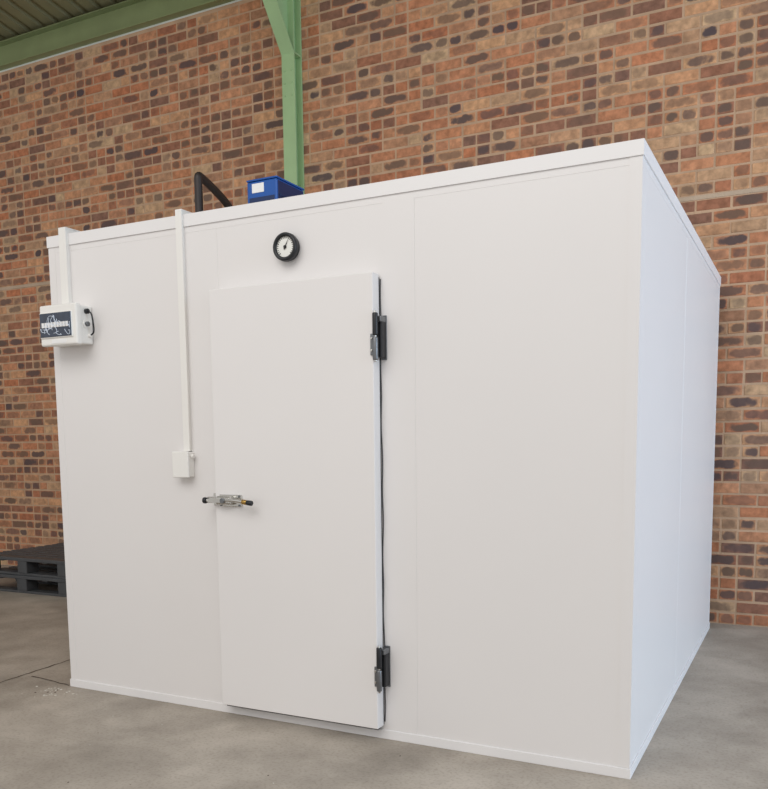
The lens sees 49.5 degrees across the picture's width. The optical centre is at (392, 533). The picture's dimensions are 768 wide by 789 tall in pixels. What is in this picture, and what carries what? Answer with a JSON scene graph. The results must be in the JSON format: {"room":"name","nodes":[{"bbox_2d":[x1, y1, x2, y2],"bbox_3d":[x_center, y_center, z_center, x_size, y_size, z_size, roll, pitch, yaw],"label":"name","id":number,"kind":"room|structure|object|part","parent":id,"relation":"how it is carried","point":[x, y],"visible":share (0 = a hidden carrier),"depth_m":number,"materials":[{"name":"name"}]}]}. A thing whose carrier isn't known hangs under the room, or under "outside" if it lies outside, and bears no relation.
{"room":"warehouse interior","nodes":[
{"label":"warehouse interior","id":0,"kind":"room"},
{"bbox_2d":[207,497,215,502],"bbox_3d":[-0.847,-0.156,3.935,0.060,0.032,0.020,3,7,26],"label":"latch tongue","id":1,"kind":"object","parent":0,"point":[211,500],"depth_m":3.93,"materials":[{"name":"silver metal"}]},
{"bbox_2d":[379,303,383,714],"bbox_3d":[-0.425,-0.129,3.818,0.841,1.952,0.008,3,7,26],"label":"door gasket","id":2,"kind":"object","parent":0,"point":[379,303],"depth_m":3.63,"materials":[{"name":"black rubber"}]},
{"bbox_2d":[0,0,767,626],"bbox_3d":[-0.238,-2.035,7.120,18.302,5.150,0.220,3,7,26],"label":"wall","id":3,"kind":"structure","parent":0,"point":[117,131],"depth_m":6.69,"materials":[{"name":"brick"}]},
{"bbox_2d":[0,0,241,72],"bbox_3d":[-0.402,-4.724,6.884,18.000,0.249,0.198,3,7,26],"label":"beam packer","id":4,"kind":"structure","parent":3,"relation":"on","point":[228,3],"depth_m":7.84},
{"bbox_2d":[0,0,125,40],"bbox_3d":[-1.462,-5.020,4.682,18.030,0.917,5.600,3,7,26],"label":"sheeting","id":5,"kind":"object","parent":4,"relation":"on","point":[17,17],"visible":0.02,"depth_m":8.03,"materials":[{"name":"beige metal"}]},
{"bbox_2d":[0,0,234,70],"bbox_3d":[-0.448,-4.720,6.790,18.000,0.235,0.010,3,7,26],"label":"beam web","id":6,"kind":"structure","parent":4,"relation":"attached to","point":[145,10],"depth_m":7.98,"materials":[{"name":"green metal"}]},
{"bbox_2d":[0,0,144,46],"bbox_3d":[-0.467,-4.828,6.744,18.000,0.010,0.067,3,7,26],"label":"flange","id":7,"kind":"object","parent":6,"relation":"attached to","point":[126,3],"visible":1,"depth_m":8.05,"materials":[{"name":"green metal"}]},
{"bbox_2d":[0,0,232,69],"bbox_3d":[-0.464,-4.605,6.769,18.000,0.010,0.067,3,7,26],"label":"flange","id":8,"kind":"object","parent":6,"relation":"attached to","point":[212,3],"visible":1,"depth_m":7.81,"materials":[{"name":"green metal"}]},
{"bbox_2d":[294,0,304,194],"bbox_3d":[-0.806,-2.180,7.254,0.124,5.420,0.012,3,7,26],"label":"flange","id":9,"kind":"object","parent":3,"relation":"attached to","point":[297,3],"visible":0.02,"depth_m":7.07,"materials":[{"name":"green metal"}]},
{"bbox_2d":[0,186,767,290],"bbox_3d":[-0.420,-2.443,7.051,18.000,0.030,0.020,3,7,26],"label":"band","id":10,"kind":"object","parent":3,"relation":"attached to","point":[758,189],"visible":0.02,"depth_m":5.76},
{"bbox_2d":[0,565,767,788],"bbox_3d":[-2.819,1.135,2.524,18.000,0.100,11.300,3,7,26],"label":"floor","id":11,"kind":"structure","parent":0,"point":[712,733],"depth_m":3.71,"materials":[{"name":"concrete"}]},
{"bbox_2d":[0,565,66,596],"bbox_3d":[-3.134,0.412,7.960,1.200,0.160,1.000,2,7,25],"label":"pallet","id":12,"kind":"object","parent":11,"relation":"on","point":[25,584],"visible":0.18,"depth_m":7.52,"materials":[{"name":"black plastic"}]},
{"bbox_2d":[0,543,65,578],"bbox_3d":[-3.113,0.252,7.942,1.200,0.160,1.000,3,7,27],"label":"pallet","id":13,"kind":"object","parent":12,"relation":"on","point":[28,560],"visible":0.42,"depth_m":7.57,"materials":[{"name":"black plastic"}]},
{"bbox_3d":[-3.320,0.234,7.533,1.200,0.030,0.090,3,7,27],"label":"deck frame","id":14,"kind":"part","parent":13,"relation":"part of","materials":[{"name":"plastic"}]},
{"bbox_3d":[-3.329,0.394,7.544,1.200,0.030,0.090,2,7,25],"label":"deck frame","id":15,"kind":"part","parent":12,"relation":"part of","materials":[{"name":"plastic"}]},
{"bbox_2d":[0,660,67,682],"bbox_3d":[-2.106,0.813,4.929,0.045,0.001,0.561,3,7,26],"label":"crack","id":16,"kind":"object","parent":11,"relation":"on","point":[66,660],"visible":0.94,"depth_m":4.93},
{"bbox_2d":[34,686,400,784],"bbox_3d":[-1.420,0.936,3.737,3.772,0.003,1.137,3,7,26],"label":"debris","id":17,"kind":"object","parent":11,"relation":"on","point":[36,686],"visible":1,"depth_m":4.49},
{"bbox_2d":[281,0,296,184],"bbox_3d":[-0.856,-2.168,7.155,0.124,5.420,0.010,3,7,26],"label":"flange","id":18,"kind":"object","parent":11,"relation":"on","point":[288,60],"visible":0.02,"depth_m":7.00,"materials":[{"name":"green metal"}]},
{"bbox_2d":[263,0,293,54],"bbox_3d":[-1.265,-4.973,6.077,0.124,2.139,1.700,3,7,26],"label":"flange","id":19,"kind":"object","parent":18,"relation":"attached to","point":[272,7],"visible":1,"depth_m":6.82,"materials":[{"name":"green metal"}]},
{"bbox_2d":[277,0,287,30],"bbox_3d":[-1.265,-5.031,6.071,0.012,2.195,1.700,3,7,26],"label":"haunch web","id":20,"kind":"object","parent":19,"relation":"attached to","point":[282,3],"visible":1,"depth_m":6.87,"materials":[{"name":"green metal"}]},
{"bbox_2d":[293,0,297,185],"bbox_3d":[-0.831,-2.174,7.204,0.010,5.420,0.101,3,7,26],"label":"web","id":21,"kind":"object","parent":11,"relation":"on","point":[293,0],"visible":0.02,"depth_m":7.07,"materials":[{"name":"green metal"}]},
{"bbox_2d":[294,51,300,58],"bbox_3d":[-0.849,-4.009,7.003,0.124,0.012,0.101,3,7,26],"label":"stiffener","id":22,"kind":"object","parent":21,"relation":"attached to","point":[297,55],"visible":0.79,"depth_m":7.00,"materials":[{"name":"green metal"}]},
{"bbox_2d":[630,622,709,776],"bbox_3d":[1.581,0.796,4.568,0.006,0.042,2.922,3,7,26],"label":"channel","id":23,"kind":"object","parent":11,"relation":"on","point":[636,761],"visible":1,"depth_m":4.05,"materials":[{"name":"white metal"}]},
{"bbox_3d":[0.198,-0.397,5.078,2.856,2.309,2.840,3,7,26],"label":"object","id":24,"kind":"object","parent":11,"relation":"on","visible":0},
{"bbox_2d":[55,157,719,779],"bbox_3d":[0.187,-0.430,5.054,3.030,2.400,3.051,3,7,26],"label":"cold room","id":25,"kind":"structure","parent":24,"relation":"on","point":[507,296],"depth_m":3.53,"materials":[{"name":"white metal"}]},
{"bbox_2d":[48,247,76,678],"bbox_3d":[-1.757,-0.344,4.489,0.046,2.305,0.046,3,7,26],"label":"flashing","id":26,"kind":"object","parent":25,"relation":"attached to","point":[52,262],"visible":0.75,"depth_m":4.48,"materials":[{"name":"white metal"}]},
{"bbox_2d":[39,302,94,346],"bbox_3d":[-1.657,-1.060,4.260,0.296,0.205,0.126,3,7,26],"label":"control box","id":27,"kind":"object","parent":25,"relation":"attached to","point":[68,324],"visible":1,"depth_m":4.21,"materials":[{"name":"white plastic"}]},
{"bbox_2d":[83,320,89,327],"bbox_3d":[-1.548,-1.060,4.222,0.023,0.040,0.040,3,7,26],"label":"switch","id":28,"kind":"object","parent":27,"relation":"attached to","point":[86,323],"depth_m":4.22,"materials":[{"name":"metal"}]},
{"bbox_2d":[58,227,79,303],"bbox_3d":[-1.615,-1.391,4.438,0.050,0.384,0.348,3,7,26],"label":"cable trunking","id":29,"kind":"object","parent":25,"relation":"attached to","point":[64,247],"visible":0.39,"depth_m":4.29,"materials":[{"name":"white plastic"}]},
{"bbox_3d":[-1.278,-0.289,4.277,1.093,2.319,0.080,3,7,26],"label":"panel","id":30,"kind":"part","parent":25,"relation":"part of","materials":[{"name":"white metal"}]},
{"bbox_2d":[172,452,194,477],"bbox_3d":[-1.015,-0.335,4.065,0.111,0.126,0.053,3,7,26],"label":"junction box","id":31,"kind":"object","parent":25,"relation":"attached to","point":[183,462],"visible":1,"depth_m":4.04,"materials":[{"name":"white plastic"}]},
{"bbox_2d":[175,209,191,450],"bbox_3d":[-0.932,-0.981,4.147,0.038,1.138,0.342,3,7,26],"label":"cable trunking","id":32,"kind":"object","parent":25,"relation":"attached to","point":[180,241],"visible":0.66,"depth_m":3.99,"materials":[{"name":"white plastic"}]},
{"bbox_2d":[194,172,231,211],"bbox_3d":[-1.067,-1.882,5.096,0.093,0.502,0.549,1,7,16],"label":"insulated pipe","id":33,"kind":"object","parent":25,"relation":"on","point":[200,179],"visible":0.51,"depth_m":4.86,"materials":[{"name":"black rubber"}]},
{"bbox_2d":[219,494,242,506],"bbox_3d":[-0.759,-0.152,3.910,0.130,0.056,0.009,3,7,26],"label":"latch plate","id":34,"kind":"object","parent":25,"relation":"attached to","point":[233,496],"visible":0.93,"depth_m":3.89,"materials":[{"name":"silver metal"}]},
{"bbox_3d":[-0.759,-0.152,3.910,0.130,0.056,0.009,3,7,26],"label":"plate","id":35,"kind":"part","parent":34,"relation":"part of","materials":[{"name":"silver metal"}]},
{"bbox_2d":[224,498,240,503],"bbox_3d":[-0.724,-0.146,3.846,0.144,0.027,0.024,3,7,33],"label":"lever","id":36,"kind":"object","parent":34,"relation":"attached to","point":[226,499],"visible":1,"depth_m":3.84,"materials":[{"name":"silver metal"}]},
{"bbox_3d":[-0.654,-0.137,3.807,0.032,0.026,0.024,3,7,26],"label":"latch lever knob","id":37,"kind":"part","parent":25,"relation":"part of","materials":[{"name":"black metal"}]},
{"bbox_2d":[246,175,303,203],"bbox_3d":[-0.668,-1.803,4.810,0.210,0.400,0.286,3,7,26],"label":"storage bin","id":38,"kind":"object","parent":25,"relation":"on","point":[272,187],"visible":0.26,"depth_m":4.68,"materials":[{"name":"blue plastic"}]},
{"bbox_3d":[-0.672,-1.997,4.790,0.206,0.010,0.286,3,7,26],"label":"lid","id":39,"kind":"part","parent":38,"relation":"part of","materials":[{"name":"blue plastic"}]},
{"bbox_2d":[273,232,299,261],"bbox_3d":[-0.470,-1.266,3.690,0.124,0.124,0.045,3,7,26],"label":"thermometer","id":40,"kind":"object","parent":25,"relation":"attached to","point":[286,247],"visible":1,"depth_m":3.68,"materials":[{"name":"black metal"}]},
{"bbox_2d":[209,272,383,728],"bbox_3d":[-0.444,-0.130,3.791,0.854,1.968,0.058,3,7,26],"label":"door","id":41,"kind":"structure","parent":25,"relation":"attached to","point":[296,378],"depth_m":3.74,"materials":[{"name":"white metal"}]},
{"bbox_2d":[227,705,380,729],"bbox_3d":[-0.431,0.852,3.906,0.834,0.014,0.033,3,7,26],"label":"seal","id":42,"kind":"object","parent":41,"relation":"attached to","point":[227,705],"depth_m":3.88,"materials":[{"name":"black rubber"}]},
{"bbox_2d":[370,334,374,355],"bbox_3d":[-0.083,-0.792,3.499,0.022,0.090,0.010,3,7,26],"label":"strap","id":43,"kind":"object","parent":41,"relation":"attached to","point":[371,347],"depth_m":3.50,"materials":[{"name":"silver metal"}]},
{"bbox_2d":[374,666,378,686],"bbox_3d":[-0.069,0.629,3.654,0.022,0.090,0.010,3,7,26],"label":"strap","id":44,"kind":"object","parent":41,"relation":"attached to","point":[375,674],"depth_m":3.65,"materials":[{"name":"silver metal"}]},
{"bbox_2d":[379,279,385,720],"bbox_3d":[-0.044,-0.116,3.631,0.011,1.930,0.005,3,7,26],"label":"bead","id":45,"kind":"object","parent":41,"relation":"attached to","point":[380,279],"visible":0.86,"depth_m":3.63},
{"bbox_3d":[-0.336,-0.247,3.810,1.013,2.319,0.080,3,7,26],"label":"panel","id":46,"kind":"part","parent":25,"relation":"part of","materials":[{"name":"white metal"}]},
{"bbox_2d":[46,138,720,285],"bbox_3d":[0.203,-1.605,4.982,3.030,0.056,2.934,3,7,26],"label":"top capping","id":47,"kind":"object","parent":25,"relation":"on","point":[636,147],"visible":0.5,"depth_m":3.51,"materials":[{"name":"white metal"}]},
{"bbox_2d":[382,315,386,359],"bbox_3d":[-0.036,-0.831,3.545,0.026,0.186,0.006,3,7,26],"label":"hinge frame plate","id":48,"kind":"object","parent":25,"relation":"attached to","point":[384,315],"visible":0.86,"depth_m":3.54,"materials":[{"name":"metal"}]},
{"bbox_2d":[372,312,377,334],"bbox_3d":[-0.073,-0.875,3.486,0.024,0.094,0.024,3,7,26],"label":"hinge knuckle","id":49,"kind":"object","parent":48,"relation":"attached to","point":[374,314],"visible":1,"depth_m":3.48},
{"bbox_2d":[372,337,377,359],"bbox_3d":[-0.072,-0.775,3.497,0.024,0.096,0.024,3,7,26],"label":"hinge knuckle","id":50,"kind":"object","parent":48,"relation":"attached to","point":[374,339],"visible":1,"depth_m":3.49},
{"bbox_2d":[378,316,385,321],"bbox_3d":[-0.050,-0.902,3.514,0.024,0.024,0.050,3,7,26],"label":"bracket","id":51,"kind":"object","parent":48,"relation":"attached to","point":[380,318],"depth_m":3.50,"materials":[{"name":"silver metal"}]},
{"bbox_3d":[-0.036,-0.831,3.545,0.026,0.186,0.006,3,7,26],"label":"frame plate","id":52,"kind":"part","parent":48,"relation":"part of","materials":[{"name":"metal"}]},
{"bbox_3d":[0.204,-1.589,4.984,3.018,0.081,2.922,3,7,26],"label":"roof panel","id":53,"kind":"part","parent":25,"relation":"part of","materials":[{"name":"white metal"}]},
{"bbox_2d":[385,645,390,686],"bbox_3d":[-0.022,0.591,3.701,0.026,0.186,0.006,3,7,26],"label":"hinge frame plate","id":54,"kind":"object","parent":25,"relation":"attached to","point":[385,645],"visible":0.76,"depth_m":3.70,"materials":[{"name":"black metal"}]},
{"bbox_2d":[376,647,381,668],"bbox_3d":[-0.059,0.546,3.641,0.024,0.094,0.024,3,7,26],"label":"hinge knuckle","id":55,"kind":"object","parent":54,"relation":"attached to","point":[378,650],"visible":1,"depth_m":3.63},
{"bbox_2d":[377,670,381,691],"bbox_3d":[-0.058,0.647,3.652,0.024,0.096,0.024,3,7,26],"label":"hinge knuckle","id":56,"kind":"object","parent":54,"relation":"attached to","point":[379,672],"visible":1,"depth_m":3.64},
{"bbox_2d":[382,647,388,654],"bbox_3d":[-0.035,0.520,3.669,0.024,0.024,0.050,3,7,26],"label":"bracket","id":57,"kind":"object","parent":54,"relation":"attached to","point":[385,650],"depth_m":3.66,"materials":[{"name":"grey metal"}]},
{"bbox_3d":[-0.022,0.591,3.701,0.026,0.186,0.006,3,7,26],"label":"frame plate","id":58,"kind":"part","parent":54,"relation":"part of","materials":[{"name":"metal"}]},
{"bbox_3d":[0.526,-0.209,3.383,0.911,2.319,0.080,3,7,26],"label":"panel","id":59,"kind":"part","parent":25,"relation":"part of","materials":[{"name":"white metal"}]},
{"bbox_2d":[618,155,644,768],"bbox_3d":[0.906,-0.226,3.171,0.046,2.305,0.046,3,7,26],"label":"flashing","id":60,"kind":"object","parent":25,"relation":"attached to","point":[637,163],"visible":1,"depth_m":3.15,"materials":[{"name":"white metal"}]},
{"bbox_3d":[1.177,-0.257,3.756,0.080,2.319,1.172,3,7,26],"label":"panel","id":61,"kind":"part","parent":25,"relation":"part of","materials":[{"name":"white metal"}]},
{"bbox_3d":[1.810,-0.402,5.022,0.080,2.319,1.666,3,7,26],"label":"panel","id":62,"kind":"part","parent":25,"relation":"part of","materials":[{"name":"white metal"}]}
]}

